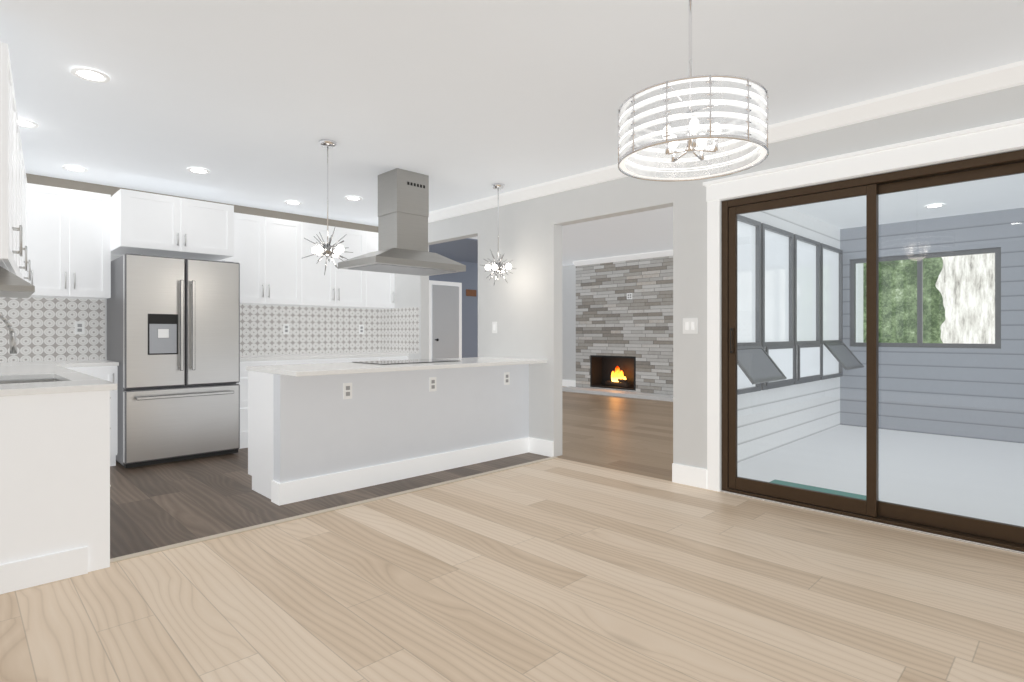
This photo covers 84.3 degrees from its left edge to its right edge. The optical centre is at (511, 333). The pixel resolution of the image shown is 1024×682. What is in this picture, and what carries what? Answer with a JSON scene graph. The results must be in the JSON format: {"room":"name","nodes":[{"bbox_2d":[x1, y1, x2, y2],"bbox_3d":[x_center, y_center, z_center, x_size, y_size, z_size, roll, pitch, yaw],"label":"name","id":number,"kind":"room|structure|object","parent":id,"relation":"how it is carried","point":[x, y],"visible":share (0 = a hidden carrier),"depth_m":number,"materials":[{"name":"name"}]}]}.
{"room":"dining area","nodes":[
{"label":"dining area","id":0,"kind":"room"},
{"bbox_2d":[26,173,377,361],"bbox_3d":[-3.179,-0.120,5.823,4.090,2.480,0.122,0,0,-45],"label":"wall","id":1,"kind":"structure","parent":0,"point":[66,184],"depth_m":5.65,"materials":[{"name":"grey paint"}]},
{"bbox_2d":[30,290,43,296],"bbox_3d":[-3.902,-0.760,4.224,0.555,0.900,0.464,0,0,-45],"label":"upper cabinet","id":2,"kind":"object","parent":1,"relation":"attached to","point":[41,291],"depth_m":4.62,"materials":[{"name":"white wood"}]},
{"bbox_2d":[0,42,87,293],"bbox_3d":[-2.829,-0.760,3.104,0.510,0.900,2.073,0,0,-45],"label":"upper cabinet","id":3,"kind":"object","parent":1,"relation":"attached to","point":[56,242],"depth_m":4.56,"materials":[{"name":"white wood"}]},
{"bbox_2d":[0,266,34,297],"bbox_3d":[-2.393,-0.243,2.556,0.358,0.127,0.600,0,0,-45],"label":"under-cabinet range hood","id":4,"kind":"object","parent":3,"relation":"attached to","point":[12,285],"visible":1,"depth_m":2.43,"materials":[{"name":"silver metal"}]},
{"bbox_2d":[0,297,104,361],"bbox_3d":[-4.109,-0.035,4.819,1.055,0.547,0.008,0,0,-45],"label":"backsplash","id":5,"kind":"structure","parent":1,"relation":"attached to","point":[44,329],"depth_m":4.92,"materials":[{"name":"tile"}]},
{"bbox_2d":[75,321,84,333],"bbox_3d":[-3.860,-0.050,5.053,0.070,0.115,0.006,0,0,-45],"label":"outlet","id":6,"kind":"object","parent":5,"relation":"attached to","point":[79,327],"visible":1,"depth_m":5.05,"materials":[{"name":"white plastic"}]},
{"bbox_2d":[40,274,79,298],"bbox_3d":[-3.885,-0.760,4.762,0.344,0.900,0.399,0,0,-45],"label":"upper cabinet","id":7,"kind":"object","parent":1,"relation":"attached to","point":[70,288],"depth_m":4.73,"materials":[{"name":"white wood"}]},
{"bbox_2d":[76,192,111,299],"bbox_3d":[-3.742,-0.760,4.938,0.345,0.900,0.348,0,0,-45],"label":"upper cabinet","id":8,"kind":"object","parent":1,"relation":"attached to","point":[95,282],"depth_m":4.88,"materials":[{"name":"white wood"}]},
{"bbox_2d":[112,189,235,261],"bbox_3d":[-3.180,-0.970,5.275,0.896,0.480,0.658,0,0,-45],"label":"upper cabinet","id":9,"kind":"object","parent":1,"relation":"attached to","point":[143,223],"depth_m":5.01,"materials":[{"name":"white wood"}]},
{"bbox_2d":[228,213,307,305],"bbox_3d":[-2.658,-0.760,6.008,0.842,0.900,0.348,0,0,-45],"label":"upper cabinet","id":10,"kind":"object","parent":1,"relation":"attached to","point":[270,252],"depth_m":5.92,"materials":[{"name":"white wood"}]},
{"bbox_2d":[240,304,379,355],"bbox_3d":[-2.382,-0.035,6.521,1.975,0.547,0.008,0,0,-45],"label":"backsplash","id":11,"kind":"structure","parent":1,"relation":"attached to","point":[312,330],"depth_m":6.54,"materials":[{"name":"tile"}]},
{"bbox_2d":[283,324,288,333],"bbox_3d":[-2.535,-0.050,6.359,0.070,0.115,0.006,0,0,-45],"label":"outlet","id":12,"kind":"object","parent":11,"relation":"attached to","point":[285,328],"visible":1,"depth_m":6.35,"materials":[{"name":"white plastic"}]},
{"bbox_2d":[359,325,363,333],"bbox_3d":[-1.866,-0.050,7.019,0.070,0.115,0.006,0,0,-45],"label":"outlet","id":13,"kind":"object","parent":11,"relation":"attached to","point":[361,329],"visible":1,"depth_m":7.02,"materials":[{"name":"white plastic"}]},
{"bbox_2d":[308,223,371,308],"bbox_3d":[-2.122,-0.760,6.536,0.902,0.900,0.348,0,0,-45],"label":"upper cabinet","id":14,"kind":"object","parent":1,"relation":"attached to","point":[338,288],"depth_m":6.45,"materials":[{"name":"white wood"}]},
{"bbox_2d":[372,232,394,308],"bbox_3d":[-1.726,-0.760,6.927,0.451,0.900,0.348,0,0,-45],"label":"upper cabinet","id":15,"kind":"object","parent":1,"relation":"attached to","point":[383,284],"depth_m":6.84,"materials":[{"name":"white wood"}]},
{"bbox_2d":[273,364,528,482],"bbox_3d":[-0.719,0.696,4.566,2.348,0.848,0.112,0,0,-45],"label":"wall","id":16,"kind":"structure","parent":0,"point":[321,426],"depth_m":4.28,"materials":[{"name":"grey paint"}]},
{"bbox_2d":[343,383,351,398],"bbox_3d":[-1.171,0.410,4.036,0.070,0.115,0.006,0,0,-45],"label":"outlet","id":17,"kind":"object","parent":16,"relation":"attached to","point":[347,390],"visible":1,"depth_m":4.03,"materials":[{"name":"white plastic"}]},
{"bbox_2d":[429,377,435,391],"bbox_3d":[-0.637,0.410,4.563,0.070,0.115,0.006,0,0,-45],"label":"outlet","id":18,"kind":"object","parent":16,"relation":"attached to","point":[432,383],"visible":1,"depth_m":4.56,"materials":[{"name":"white plastic"}]},
{"bbox_2d":[504,372,509,384],"bbox_3d":[-0.046,0.410,5.146,0.070,0.115,0.006,0,0,-45],"label":"outlet","id":19,"kind":"object","parent":16,"relation":"attached to","point":[506,378],"visible":1,"depth_m":5.14,"materials":[{"name":"white plastic"}]},
{"bbox_2d":[429,260,477,357],"bbox_3d":[-1.342,-0.185,10.839,5.330,2.610,0.120,0,0,-45],"label":"wall","id":20,"kind":"structure","parent":0,"point":[468,278],"depth_m":11.23,"materials":[{"name":"grey paint"}]},
{"bbox_2d":[429,280,461,358],"bbox_3d":[-1.237,0.064,10.768,0.800,2.108,0.124,0,0,-45],"label":"hall door","id":21,"kind":"structure","parent":20,"relation":"in","point":[445,321],"depth_m":10.78,"materials":[{"name":"white wood"}]},
{"bbox_2d":[466,289,475,296],"bbox_3d":[-0.812,-0.805,11.262,0.260,0.130,0.018,0,0,-45],"label":"wall sign","id":22,"kind":"object","parent":20,"relation":"attached to","point":[470,292],"visible":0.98,"depth_m":11.24,"materials":[{"name":"brown wood"}]},
{"bbox_2d":[0,386,1023,681],"bbox_3d":[0.030,1.145,4.327,12.520,0.050,11.320,0,0,-45],"label":"floor","id":23,"kind":"structure","parent":0,"point":[558,570],"depth_m":2.49,"materials":[{"name":"brown wood"}]},
{"bbox_2d":[0,390,110,593],"bbox_3d":[-2.254,0.695,2.600,0.622,0.846,0.310,0,0,-45],"label":"base cabinet","id":24,"kind":"object","parent":23,"relation":"on","point":[55,485],"depth_m":2.56,"materials":[{"name":"white wood"}]},
{"bbox_2d":[0,379,84,396],"bbox_3d":[-2.243,0.255,2.617,0.360,0.030,0.368,0,0,-45],"label":"countertop","id":25,"kind":"structure","parent":24,"relation":"on","point":[70,381],"depth_m":2.56,"materials":[{"name":"white stone"}]},
{"bbox_2d":[0,378,59,383],"bbox_3d":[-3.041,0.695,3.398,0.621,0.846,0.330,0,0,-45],"label":"sink","id":26,"kind":"object","parent":25,"relation":"in","point":[50,379],"depth_m":3.32,"materials":[{"name":"silver metal"}]},
{"bbox_2d":[67,366,117,465],"bbox_3d":[-3.676,0.695,4.801,0.443,0.846,0.638,0,0,-45],"label":"base cabinet","id":27,"kind":"object","parent":23,"relation":"on","point":[109,373],"depth_m":4.70,"materials":[{"name":"white wood"}]},
{"bbox_2d":[0,361,116,391],"bbox_3d":[-3.187,0.255,3.574,0.660,0.030,3.055,0,0,-45],"label":"countertop","id":28,"kind":"structure","parent":27,"relation":"on","point":[37,369],"depth_m":3.39,"materials":[{"name":"white stone"}]},
{"bbox_2d":[0,313,16,353],"bbox_3d":[-2.722,0.050,2.878,0.312,0.379,0.116,0,0,-45],"label":"faucet","id":29,"kind":"object","parent":28,"relation":"on","point":[12,339],"visible":1,"depth_m":2.98,"materials":[{"name":"silver metal"}]},
{"bbox_2d":[50,360,118,366],"bbox_3d":[-3.650,0.255,4.807,0.412,0.030,0.648,0,0,-45],"label":"countertop","id":30,"kind":"structure","parent":27,"relation":"on","point":[74,363],"depth_m":4.67,"materials":[{"name":"white stone"}]},
{"bbox_2d":[107,253,239,467],"bbox_3d":[-3.098,0.227,5.192,0.896,1.783,0.856,0,0,-45],"label":"fridge","id":31,"kind":"object","parent":23,"relation":"on","point":[173,336],"visible":1,"depth_m":4.88,"materials":[{"name":"silver metal"}]},
{"bbox_2d":[236,360,282,448],"bbox_3d":[-2.695,0.695,5.767,0.451,0.846,0.638,0,0,-45],"label":"base cabinet","id":32,"kind":"object","parent":23,"relation":"on","point":[243,383],"depth_m":5.45,"materials":[{"name":"white wood"}]},
{"bbox_2d":[240,352,408,361],"bbox_3d":[-2.154,0.255,6.285,1.962,0.030,0.645,0,0,-45],"label":"countertop","id":33,"kind":"structure","parent":32,"relation":"on","point":[374,354],"depth_m":6.15,"materials":[{"name":"white stone"}]},
{"bbox_2d":[248,371,272,498],"bbox_3d":[-1.610,0.695,4.104,0.430,0.846,0.478,0,0,-45],"label":"base cabinet","id":34,"kind":"object","parent":23,"relation":"on","point":[260,428],"visible":0.15,"depth_m":3.88,"materials":[{"name":"white wood"}]},
{"bbox_2d":[246,357,546,376],"bbox_3d":[-0.810,0.255,4.658,2.348,0.030,0.850,0,0,-45],"label":"countertop","id":35,"kind":"structure","parent":34,"relation":"on","point":[296,370],"depth_m":4.20,"materials":[{"name":"white stone"}]},
{"bbox_2d":[353,359,459,364],"bbox_3d":[-0.879,0.236,4.765,0.770,0.006,0.460,0,0,-45],"label":"cooktop","id":36,"kind":"object","parent":35,"relation":"in","point":[384,362],"visible":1,"depth_m":4.70,"materials":[{"name":"black glass"}]},
{"bbox_2d":[283,358,350,364],"bbox_3d":[-2.299,0.695,6.158,0.782,0.846,0.638,0,0,-45],"label":"base cabinet","id":37,"kind":"object","parent":23,"relation":"on","point":[338,360],"depth_m":5.95,"materials":[{"name":"white wood"}]},
{"bbox_2d":[110,456,557,562],"bbox_3d":[-0.793,1.117,3.936,3.338,0.007,0.050,0,0,-45],"label":"transition strip","id":38,"kind":"object","parent":23,"relation":"on","point":[147,552],"depth_m":3.44,"materials":[{"name":"beige wood"}]},
{"bbox_2d":[351,357,386,361],"bbox_3d":[-1.881,0.695,6.570,0.510,0.846,0.638,0,0,-45],"label":"base cabinet","id":39,"kind":"object","parent":23,"relation":"on","point":[367,358],"depth_m":6.40,"materials":[{"name":"white wood"}]},
{"bbox_2d":[387,356,407,359],"bbox_3d":[-1.603,0.695,6.845,0.391,0.846,0.638,0,0,-45],"label":"base cabinet","id":40,"kind":"object","parent":23,"relation":"on","point":[397,357],"depth_m":6.67,"materials":[{"name":"white wood"}]},
{"bbox_2d":[562,386,672,401],"bbox_3d":[2.078,1.090,10.125,0.418,0.060,3.000,0,0,-45],"label":"hearth slab","id":41,"kind":"object","parent":23,"relation":"on","point":[649,396],"visible":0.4,"depth_m":10.14,"materials":[{"name":"stone"}]},
{"bbox_2d":[0,0,1023,225],"bbox_3d":[-1.067,-1.390,1.644,7.190,0.060,9.040,0,0,-45],"label":"ceiling","id":42,"kind":"structure","parent":0,"point":[249,103],"depth_m":2.98,"materials":[{"name":"paint"}]},
{"bbox_2d":[18,118,38,127],"bbox_3d":[-3.150,-1.352,3.635,0.170,0.008,0.170,0,0,-45],"label":"recessed light","id":43,"kind":"object","parent":42,"relation":"in","point":[24,123],"visible":0.65,"depth_m":3.65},
{"bbox_2d":[62,165,87,171],"bbox_3d":[-3.588,-1.352,4.650,0.170,0.008,0.170,0,0,-45],"label":"recessed light","id":44,"kind":"object","parent":42,"relation":"in","point":[74,168],"visible":1,"depth_m":4.64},
{"bbox_2d":[70,67,109,82],"bbox_3d":[-2.207,-1.352,2.964,0.170,0.008,0.170,0,0,-45],"label":"recessed light","id":45,"kind":"object","parent":42,"relation":"in","point":[89,74],"visible":0.92,"depth_m":2.96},
{"bbox_2d":[187,167,209,173],"bbox_3d":[-2.605,-1.352,4.706,0.170,0.008,0.170,0,0,-45],"label":"recessed light","id":46,"kind":"object","parent":42,"relation":"in","point":[198,170],"visible":1,"depth_m":4.70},
{"bbox_2d":[285,201,301,204],"bbox_3d":[-2.264,-1.352,5.857,0.170,0.008,0.170,0,0,-45],"label":"recessed light","id":47,"kind":"object","parent":42,"relation":"in","point":[293,202],"visible":1,"depth_m":5.84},
{"bbox_2d":[303,139,352,274],"bbox_3d":[-1.294,-0.889,4.020,0.320,0.938,0.297,0,0,-45],"label":"pendant","id":48,"kind":"object","parent":42,"relation":"hanging from","point":[327,250],"visible":1,"depth_m":3.99,"materials":[{"name":"silver metal"}]},
{"bbox_2d":[345,196,361,200],"bbox_3d":[-1.587,-1.352,5.668,0.170,0.008,0.170,0,0,-45],"label":"recessed light","id":49,"kind":"object","parent":42,"relation":"in","point":[354,198],"visible":1,"depth_m":5.67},
{"bbox_2d":[338,168,465,275],"bbox_3d":[-0.935,-0.950,4.864,0.900,0.817,0.600,0,0,-45],"label":"range hood","id":50,"kind":"object","parent":42,"relation":"hanging from","point":[403,205],"visible":1,"depth_m":4.74,"materials":[{"name":"silver metal"}]},
{"bbox_2d":[482,183,513,283],"bbox_3d":[-0.128,-0.901,5.176,0.293,0.914,0.301,0,0,-45],"label":"pendant","id":51,"kind":"object","parent":42,"relation":"hanging from","point":[498,266],"visible":1,"depth_m":5.16,"materials":[{"name":"silver metal"}]},
{"bbox_2d":[618,0,768,181],"bbox_3d":[0.662,-0.996,2.099,0.530,0.724,0.530,0,0,-45],"label":"drum chandelier","id":52,"kind":"object","parent":42,"relation":"hanging from","point":[753,126],"visible":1,"depth_m":1.95,"materials":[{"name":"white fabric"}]},
{"bbox_2d":[429,206,672,265],"bbox_3d":[0.891,-1.452,8.575,5.330,0.075,6.480,0,0,-45],"label":"ceiling","id":53,"kind":"structure","parent":0,"point":[642,232],"depth_m":8.62,"materials":[{"name":"paint"}]},
{"bbox_2d":[562,265,575,380],"bbox_3d":[2.830,-0.185,10.318,0.120,2.610,6.480,0,0,-45],"label":"wall","id":54,"kind":"structure","parent":0,"point":[568,322],"depth_m":11.88,"materials":[{"name":"beige paint"}]},
{"bbox_2d":[576,256,672,394],"bbox_3d":[2.399,-0.155,10.385,0.400,2.550,2.820,0,0,-45],"label":"stone wall","id":55,"kind":"structure","parent":0,"point":[612,319],"depth_m":10.34,"materials":[{"name":"grey stone"}]},
{"bbox_2d":[590,355,635,390],"bbox_3d":[2.004,0.730,10.747,0.354,0.612,1.022,0,0,-45],"label":"fireplace insert","id":56,"kind":"object","parent":55,"relation":"in","point":[602,367],"visible":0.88,"depth_m":10.90,"materials":[{"name":"black metal"}]},
{"bbox_2d":[611,366,625,381],"bbox_3d":[2.021,0.776,10.725,0.077,0.320,0.335,0,0,-45],"label":"fire","id":57,"kind":"object","parent":56,"relation":"in","point":[617,375],"visible":0.75,"depth_m":10.72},
{"bbox_2d":[573,250,672,265],"bbox_3d":[2.229,-1.383,10.217,0.078,0.095,2.820,0,0,-45],"label":"crown molding","id":58,"kind":"structure","parent":55,"relation":"attached to","point":[664,253],"depth_m":10.37,"materials":[{"name":"white wood"}]},
{"bbox_2d":[627,293,631,298],"bbox_3d":[2.148,-0.680,10.349,0.006,0.115,0.118,0,0,-45],"label":"outlet","id":59,"kind":"object","parent":55,"relation":"attached to","point":[629,295],"visible":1,"depth_m":10.35,"materials":[{"name":"white plastic"}]},
{"bbox_2d":[384,84,1023,489],"bbox_3d":[1.450,-0.185,4.127,0.120,2.610,9.040,0,0,-45],"label":"wall","id":60,"kind":"structure","parent":0,"point":[520,304],"depth_m":4.61,"materials":[{"name":"beige paint"}]},
{"bbox_2d":[380,307,418,353],"bbox_3d":[-1.379,-0.035,6.905,0.008,0.547,0.830,0,0,-45],"label":"backsplash","id":61,"kind":"structure","parent":60,"relation":"attached to","point":[399,327],"depth_m":6.89,"materials":[{"name":"tile"}]},
{"bbox_2d":[492,322,496,332],"bbox_3d":[-0.176,-0.060,5.683,0.008,0.115,0.070,0,0,-45],"label":"light switch","id":62,"kind":"object","parent":60,"relation":"attached to","point":[494,327],"depth_m":5.68,"materials":[{"name":"white plastic"}]},
{"bbox_2d":[683,318,697,333],"bbox_3d":[1.313,-0.055,4.174,0.008,0.115,0.118,0,0,-45],"label":"light switch","id":63,"kind":"object","parent":60,"relation":"in","point":[690,325],"depth_m":4.17,"materials":[{"name":"white plastic"}]},
{"bbox_2d":[428,60,1023,222],"bbox_3d":[1.713,-1.312,3.719,0.078,0.095,8.090,0,0,-45],"label":"crown molding","id":64,"kind":"structure","parent":60,"relation":"attached to","point":[984,81],"depth_m":3.45,"materials":[{"name":"white wood"}]},
{"bbox_2d":[703,118,1023,553],"bbox_3d":[2.148,0.018,3.382,0.148,2.205,2.070,0,0,-45],"label":"door frame","id":65,"kind":"structure","parent":60,"relation":"attached to","point":[872,507],"depth_m":3.40,"materials":[{"name":"brown metal"}]},
{"bbox_2d":[737,207,839,461],"bbox_3d":[2.670,-0.110,5.652,3.760,2.460,0.060,0,0,-45],"label":"wall","id":66,"kind":"structure","parent":0,"point":[815,387],"depth_m":5.75,"materials":[{"name":"white"}]},
{"bbox_2d":[737,215,785,394],"bbox_3d":[2.056,-0.245,4.801,0.770,1.530,0.285,0,0,-45],"label":"window","id":67,"kind":"structure","parent":66,"relation":"in","point":[754,325],"depth_m":4.97,"materials":[{"name":"clear glass"}]},
{"bbox_2d":[761,223,794,389],"bbox_3d":[2.563,-0.245,5.455,0.770,1.530,0.068,0,0,-45],"label":"window","id":68,"kind":"structure","parent":66,"relation":"in","point":[776,286],"depth_m":5.49,"materials":[{"name":"clear glass"}]},
{"bbox_2d":[794,234,820,384],"bbox_3d":[3.147,-0.245,6.030,0.770,1.530,0.068,0,0,-45],"label":"window","id":69,"kind":"structure","parent":66,"relation":"in","point":[808,304],"depth_m":6.04,"materials":[{"name":"clear glass"}]},
{"bbox_2d":[820,243,863,379],"bbox_3d":[3.807,-0.245,6.529,0.770,1.530,0.285,0,0,-45],"label":"window","id":70,"kind":"structure","parent":66,"relation":"in","point":[832,321],"depth_m":6.62,"materials":[{"name":"clear glass"}]},
{"bbox_2d":[856,263,862,346],"bbox_3d":[3.144,-0.185,6.204,5.210,2.610,0.060,0,0,-45],"label":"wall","id":71,"kind":"structure","parent":0,"point":[859,312],"depth_m":7.76,"materials":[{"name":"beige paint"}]},
{"bbox_2d":[737,425,1023,526],"bbox_3d":[3.977,1.145,4.413,3.880,0.050,3.540,0,0,-45],"label":"floor","id":72,"kind":"structure","parent":0,"point":[904,461],"depth_m":4.66,"materials":[{"name":"grey concrete"}]},
{"bbox_2d":[770,480,865,499],"bbox_3d":[2.082,1.114,3.906,0.430,0.012,0.680,0,0,-45],"label":"doormat","id":73,"kind":"object","parent":72,"relation":"on","point":[847,494],"depth_m":4.02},
{"bbox_2d":[789,173,1023,228],"bbox_3d":[3.934,-1.310,4.456,3.880,0.060,3.660,0,0,-45],"label":"ceiling","id":74,"kind":"structure","parent":0,"point":[920,200],"depth_m":5.58,"materials":[{"name":"paint"}]},
{"bbox_2d":[924,204,944,207],"bbox_3d":[4.218,-1.272,5.649,0.170,0.008,0.170,0,0,-45],"label":"recessed light","id":75,"kind":"object","parent":74,"relation":"in","point":[932,205],"depth_m":5.63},
{"bbox_2d":[840,208,1023,442],"bbox_3d":[5.294,-0.110,5.754,0.120,2.460,3.600,0,0,-45],"label":"wall","id":76,"kind":"structure","parent":0,"point":[931,241],"depth_m":6.17,"materials":[{"name":"grey"}]},
{"bbox_2d":[850,247,1000,348],"bbox_3d":[4.630,-0.370,6.420,0.050,1.056,1.396,0,0,-45],"label":"window","id":77,"kind":"structure","parent":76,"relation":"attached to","point":[919,280],"depth_m":6.38,"materials":[{"name":"clear glass"}]},
{"label":"outside","id":78,"kind":"structure","parent":0,"visible":0},
{"bbox_2d":[863,253,996,348],"bbox_3d":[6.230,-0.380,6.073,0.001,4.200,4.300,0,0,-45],"label":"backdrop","id":79,"kind":"structure","parent":78,"point":[937,282],"depth_m":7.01,"materials":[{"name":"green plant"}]},
{"bbox_3d":[2.149,-0.120,-1.617,7.190,2.480,0.120,0,0,-45],"label":"wall","id":80,"kind":"structure","parent":0,"visible":0},
{"bbox_2d":[275,437,526,505],"bbox_3d":[-0.679,1.050,4.515,2.364,0.140,0.015,0,0,-45],"label":"baseboard","id":81,"kind":"structure","parent":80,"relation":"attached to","point":[306,489],"depth_m":4.27,"materials":[{"name":"white wood"}]},
{"bbox_2d":[527,437,553,456],"bbox_3d":[0.273,1.050,5.223,0.014,0.140,0.285,0,0,-45],"label":"baseboard","id":82,"kind":"structure","parent":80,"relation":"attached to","point":[536,446],"depth_m":5.22,"materials":[{"name":"white wood"}]},
{"bbox_2d":[562,380,575,386],"bbox_3d":[1.040,1.050,12.036,0.014,0.140,1.440,0,0,-45],"label":"baseboard","id":83,"kind":"structure","parent":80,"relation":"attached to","point":[566,383],"depth_m":11.88,"materials":[{"name":"white wood"}]},
{"bbox_2d":[672,463,706,488],"bbox_3d":[1.308,1.050,4.173,0.014,0.140,0.275,0,0,-45],"label":"baseboard","id":84,"kind":"structure","parent":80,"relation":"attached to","point":[681,474],"depth_m":4.17,"materials":[{"name":"white wood"}]}
]}

